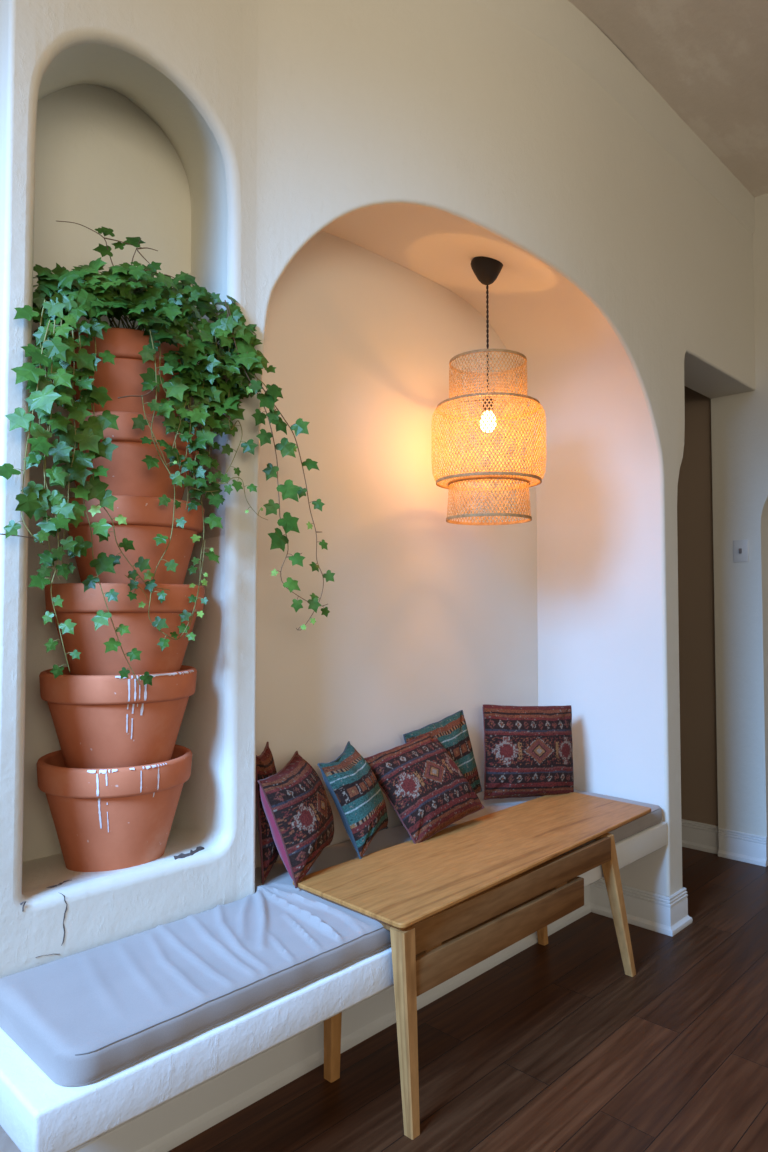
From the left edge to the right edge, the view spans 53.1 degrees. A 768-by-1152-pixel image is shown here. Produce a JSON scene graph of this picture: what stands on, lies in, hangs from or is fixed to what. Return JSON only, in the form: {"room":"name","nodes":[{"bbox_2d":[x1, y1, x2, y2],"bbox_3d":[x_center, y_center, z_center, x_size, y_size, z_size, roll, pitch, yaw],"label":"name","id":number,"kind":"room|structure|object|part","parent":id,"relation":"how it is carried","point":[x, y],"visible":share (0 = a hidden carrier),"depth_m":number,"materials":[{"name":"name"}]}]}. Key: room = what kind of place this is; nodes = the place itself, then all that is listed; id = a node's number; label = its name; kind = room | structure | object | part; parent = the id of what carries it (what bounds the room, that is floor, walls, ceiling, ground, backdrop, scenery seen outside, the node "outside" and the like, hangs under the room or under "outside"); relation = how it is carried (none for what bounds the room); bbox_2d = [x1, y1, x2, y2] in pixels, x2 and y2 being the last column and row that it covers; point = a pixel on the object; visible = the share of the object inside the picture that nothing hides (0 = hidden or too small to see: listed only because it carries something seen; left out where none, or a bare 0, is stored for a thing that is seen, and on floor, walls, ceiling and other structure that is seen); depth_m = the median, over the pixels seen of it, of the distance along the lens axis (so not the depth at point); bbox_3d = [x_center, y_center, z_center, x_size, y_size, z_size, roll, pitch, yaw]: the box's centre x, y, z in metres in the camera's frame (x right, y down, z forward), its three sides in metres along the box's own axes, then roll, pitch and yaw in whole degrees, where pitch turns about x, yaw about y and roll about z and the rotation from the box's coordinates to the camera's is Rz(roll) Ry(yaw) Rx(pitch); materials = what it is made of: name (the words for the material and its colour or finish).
{"room":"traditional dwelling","nodes":[
{"label":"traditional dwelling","id":0,"kind":"room"},
{"bbox_2d":[0,0,755,977],"bbox_3d":[0.223,-0.301,2.821,3.980,3.430,1.291,1,-2,-22],"label":"wall","id":1,"kind":"structure","parent":0,"point":[318,113],"depth_m":2.30,"materials":[{"name":"paint"}]},
{"bbox_2d":[20,846,203,957],"bbox_3d":[-0.656,0.517,1.910,0.073,0.708,0.499,-2,-3,44],"label":"crack","id":2,"kind":"object","parent":1,"relation":"attached to","point":[199,848],"depth_m":1.84,"materials":[{"name":"paint"}]},
{"bbox_2d":[22,44,227,895],"bbox_3d":[-0.723,-0.353,2.123,0.357,2.253,0.636,-2,-3,44],"label":"wall niche","id":3,"kind":"object","parent":1,"relation":"in","point":[120,147],"visible":0.49,"depth_m":2.22,"materials":[{"name":"paint"}]},
{"bbox_2d":[36,744,191,871],"bbox_3d":[-0.714,0.619,2.047,0.394,0.285,0.392,-2,-3,44],"label":"terracotta pot","id":4,"kind":"object","parent":3,"relation":"in","point":[105,819],"visible":0.85,"depth_m":1.91,"materials":[{"name":"orange ceramic"}]},
{"bbox_3d":[-0.714,0.652,2.047,0.354,0.219,0.354,-2,-3,44],"label":"pot","id":5,"kind":"part","parent":4,"relation":"part of","materials":[{"name":"ceramic"}]},
{"bbox_2d":[39,665,196,768],"bbox_3d":[-0.709,0.393,2.062,0.402,0.285,0.400,-2,-3,44],"label":"terracotta pot","id":6,"kind":"object","parent":4,"relation":"on","point":[100,721],"visible":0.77,"depth_m":1.92,"materials":[{"name":"orange ceramic"}]},
{"bbox_3d":[-0.709,0.426,2.061,0.362,0.219,0.362,-2,-3,44],"label":"pot","id":7,"kind":"part","parent":6,"relation":"part of","materials":[{"name":"ceramic"}]},
{"bbox_2d":[44,583,204,674],"bbox_3d":[-0.698,0.168,2.083,0.412,0.285,0.412,-2,-3,44],"label":"terracotta pot","id":8,"kind":"object","parent":6,"relation":"on","point":[79,606],"visible":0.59,"depth_m":1.93,"materials":[{"name":"orange ceramic"}]},
{"bbox_3d":[-0.698,0.201,2.081,0.374,0.219,0.374,-2,-3,44],"label":"pot","id":9,"kind":"part","parent":8,"relation":"part of","materials":[{"name":"ceramic"}]},
{"bbox_2d":[66,495,204,583],"bbox_3d":[-0.686,-0.054,2.104,0.376,0.285,0.376,-2,-3,44],"label":"terracotta pot","id":10,"kind":"object","parent":8,"relation":"on","point":[145,519],"visible":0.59,"depth_m":1.97,"materials":[{"name":"orange ceramic"}]},
{"bbox_3d":[-0.686,-0.021,2.103,0.338,0.219,0.338,-2,-3,44],"label":"pot","id":11,"kind":"part","parent":10,"relation":"part of","materials":[{"name":"ceramic"}]},
{"bbox_2d":[67,411,198,499],"bbox_3d":[-0.693,-0.266,2.105,0.368,0.285,0.368,-2,-3,44],"label":"terracotta pot","id":12,"kind":"object","parent":10,"relation":"on","point":[127,474],"visible":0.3,"depth_m":1.97,"materials":[{"name":"orange ceramic"}]},
{"bbox_2d":[68,328,183,416],"bbox_3d":[-0.700,-0.482,2.107,0.344,0.285,0.344,-2,-3,44],"label":"terracotta pot","id":13,"kind":"object","parent":12,"relation":"on","point":[123,378],"visible":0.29,"depth_m":1.97,"materials":[{"name":"ceramic"}]},
{"bbox_3d":[-0.700,-0.449,2.106,0.306,0.219,0.306,-2,-3,44],"label":"pot","id":14,"kind":"part","parent":13,"relation":"part of","materials":[{"name":"ceramic"}]},
{"bbox_2d":[0,221,334,685],"bbox_3d":[-0.609,-0.325,2.057,0.449,1.198,0.956,-2,-3,44],"label":"ivy plant","id":15,"kind":"object","parent":13,"relation":"in","point":[166,313],"visible":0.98,"depth_m":1.90,"materials":[{"name":"green plant"}]},
{"bbox_3d":[-0.693,-0.233,2.104,0.330,0.219,0.330,-2,-3,44],"label":"pot","id":16,"kind":"part","parent":12,"relation":"part of","materials":[{"name":"ceramic"}]},
{"bbox_2d":[70,879,692,1151],"bbox_3d":[0.246,1.326,2.384,0.380,0.142,2.558,-2,-3,44],"label":"baseboard","id":17,"kind":"structure","parent":1,"relation":"attached to","point":[163,1128],"depth_m":2.13,"materials":[{"name":"paint"}]},
{"bbox_2d":[467,0,754,234],"bbox_3d":[0.817,-1.913,2.993,2.986,0.195,0.267,2,-3,-37],"label":"trim","id":18,"kind":"structure","parent":1,"relation":"attached to","point":[559,23],"depth_m":2.98,"materials":[{"name":"paint"}]},
{"bbox_2d":[255,204,665,895],"bbox_3d":[0.323,0.110,2.719,0.587,2.600,1.719,-2,-3,44],"label":"wall","id":19,"kind":"structure","parent":0,"point":[430,619],"depth_m":2.99,"materials":[{"name":"paint"}]},
{"bbox_2d":[431,256,545,524],"bbox_3d":[0.379,-0.681,2.804,0.414,0.963,0.414,-2,-3,44],"label":"pendant lamp","id":20,"kind":"object","parent":19,"relation":"hanging from","point":[486,270],"visible":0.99,"depth_m":2.69,"materials":[{"name":"beige wicker"}]},
{"bbox_3d":[0.379,-0.852,2.811,0.009,0.442,0.009,-2,-3,44],"label":"cord","id":21,"kind":"part","parent":20,"relation":"part of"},
{"bbox_3d":[0.379,-0.565,2.799,0.060,0.082,0.060,-2,-3,44],"label":"bulb","id":22,"kind":"part","parent":20,"relation":"part of","materials":[{"name":"beige glass"}]},
{"bbox_2d":[483,397,492,411],"bbox_3d":[0.379,-0.625,2.802,0.038,0.050,0.038,-2,-3,44],"label":"bulb socket","id":23,"kind":"object","parent":20,"relation":"attached to","point":[491,405],"depth_m":2.79,"materials":[{"name":"black metal"}]},
{"bbox_2d":[168,847,767,1151],"bbox_3d":[0.327,1.420,1.717,10.000,0.100,11.000,-2,-3,44],"label":"floor","id":24,"kind":"structure","parent":0,"point":[552,1047],"depth_m":2.22,"materials":[{"name":"brown wood"}]},
{"bbox_2d":[0,821,666,1151],"bbox_3d":[0.058,1.177,2.392,0.600,0.440,2.483,-2,-3,44],"label":"bench","id":25,"kind":"object","parent":24,"relation":"on","point":[38,1114],"visible":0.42,"depth_m":1.50,"materials":[{"name":"paint"}]},
{"bbox_3d":[0.007,1.228,2.458,0.060,0.345,2.451,-2,-3,44],"label":"kick panel","id":26,"kind":"part","parent":25,"relation":"part of","materials":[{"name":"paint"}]},
{"bbox_2d":[0,789,661,1086],"bbox_3d":[0.075,0.914,2.417,0.590,0.086,2.412,-2,-3,44],"label":"seat cushion","id":27,"kind":"object","parent":25,"relation":"on","point":[86,1017],"visible":0.58,"depth_m":1.68,"materials":[{"name":"grey fabric"}]},
{"bbox_2d":[256,742,278,883],"bbox_3d":[-0.340,0.698,2.284,0.069,0.381,0.192,0,-2,1],"label":"pillow","id":28,"kind":"object","parent":27,"relation":"on","point":[265,765],"visible":0.45,"depth_m":2.21,"materials":[{"name":"fabric"}]},
{"bbox_2d":[258,751,333,887],"bbox_3d":[-0.249,0.711,2.287,0.183,0.321,0.335,0,-2,8],"label":"pillow","id":29,"kind":"object","parent":27,"relation":"on","point":[297,808],"visible":1,"depth_m":2.17,"materials":[{"name":"fabric"}]},
{"bbox_2d":[317,741,387,858],"bbox_3d":[-0.083,0.715,2.473,0.162,0.317,0.292,-1,-2,18],"label":"pillow","id":30,"kind":"object","parent":27,"relation":"on","point":[354,788],"visible":1,"depth_m":2.38,"materials":[{"name":"fabric"}]},
{"bbox_2d":[364,733,484,843],"bbox_3d":[0.144,0.729,2.683,0.236,0.312,0.404,-2,-3,44],"label":"pillow","id":31,"kind":"object","parent":27,"relation":"on","point":[427,790],"visible":1,"depth_m":2.60,"materials":[{"name":"fabric"}]},
{"bbox_2d":[403,710,481,793],"bbox_3d":[0.238,0.713,2.907,0.094,0.376,0.395,-2,-3,43],"label":"pillow","id":32,"kind":"object","parent":27,"relation":"on","point":[451,731],"visible":0.46,"depth_m":2.93,"materials":[{"name":"fabric"}]},
{"bbox_2d":[482,704,573,799],"bbox_3d":[0.604,0.719,3.133,0.432,0.392,0.128,1,-2,-19],"label":"pillow","id":33,"kind":"object","parent":27,"relation":"on","point":[528,750],"visible":0.98,"depth_m":3.09,"materials":[{"name":"fabric"}]},
{"bbox_2d":[293,792,650,1139],"bbox_3d":[0.396,1.137,2.531,0.452,0.533,1.478,-2,-3,44],"label":"coffee table","id":34,"kind":"object","parent":24,"relation":"on","point":[450,901],"visible":0.87,"depth_m":2.22,"materials":[{"name":"brown wood"}]},
{"bbox_3d":[-0.141,1.133,2.144,0.048,0.509,0.054,-2,-3,44],"label":"leg","id":35,"kind":"part","parent":34,"relation":"part of","materials":[{"name":"brown wood"}]},
{"bbox_3d":[0.053,1.123,1.892,0.048,0.509,0.071,-2,-3,44],"label":"leg","id":36,"kind":"part","parent":34,"relation":"part of","materials":[{"name":"brown wood"}]},
{"bbox_3d":[0.351,1.010,2.200,0.030,0.088,0.822,-2,-3,44],"label":"rail","id":37,"kind":"part","parent":34,"relation":"part of","materials":[{"name":"brown wood"}]},
{"bbox_3d":[0.589,1.165,2.945,0.048,0.509,0.119,-2,-3,44],"label":"leg","id":38,"kind":"part","parent":34,"relation":"part of","materials":[{"name":"brown wood"}]},
{"bbox_3d":[0.812,1.155,2.697,0.172,0.509,0.055,2,-3,-38],"label":"leg","id":39,"kind":"part","parent":34,"relation":"part of","materials":[{"name":"brown wood"}]},
{"bbox_2d":[568,0,767,196],"bbox_3d":[0.910,-2.102,0.735,4.600,0.015,7.200,-2,-3,44],"label":"ceiling","id":40,"kind":"structure","parent":0,"point":[707,59],"depth_m":3.00,"materials":[{"name":"paint"}]},
{"bbox_2d":[677,193,767,865],"bbox_3d":[2.281,-0.265,3.728,6.900,3.430,0.200,-2,-3,44],"label":"wall","id":41,"kind":"structure","parent":0,"point":[739,422],"depth_m":4.03,"materials":[{"name":"paint"}]},
{"bbox_2d":[681,819,766,866],"bbox_3d":[0.869,1.427,4.894,2.955,0.142,0.056,-2,-3,44],"label":"baseboard","id":42,"kind":"structure","parent":41,"relation":"attached to","point":[734,845],"depth_m":3.99,"materials":[{"name":"paint"}]},
{"bbox_2d":[733,539,748,561],"bbox_3d":[1.851,-0.130,3.989,0.074,0.116,0.016,-2,-3,44],"label":"light switch","id":43,"kind":"object","parent":41,"relation":"attached to","point":[740,547],"visible":1,"depth_m":3.99,"materials":[{"name":"beige plastic"}]}
]}

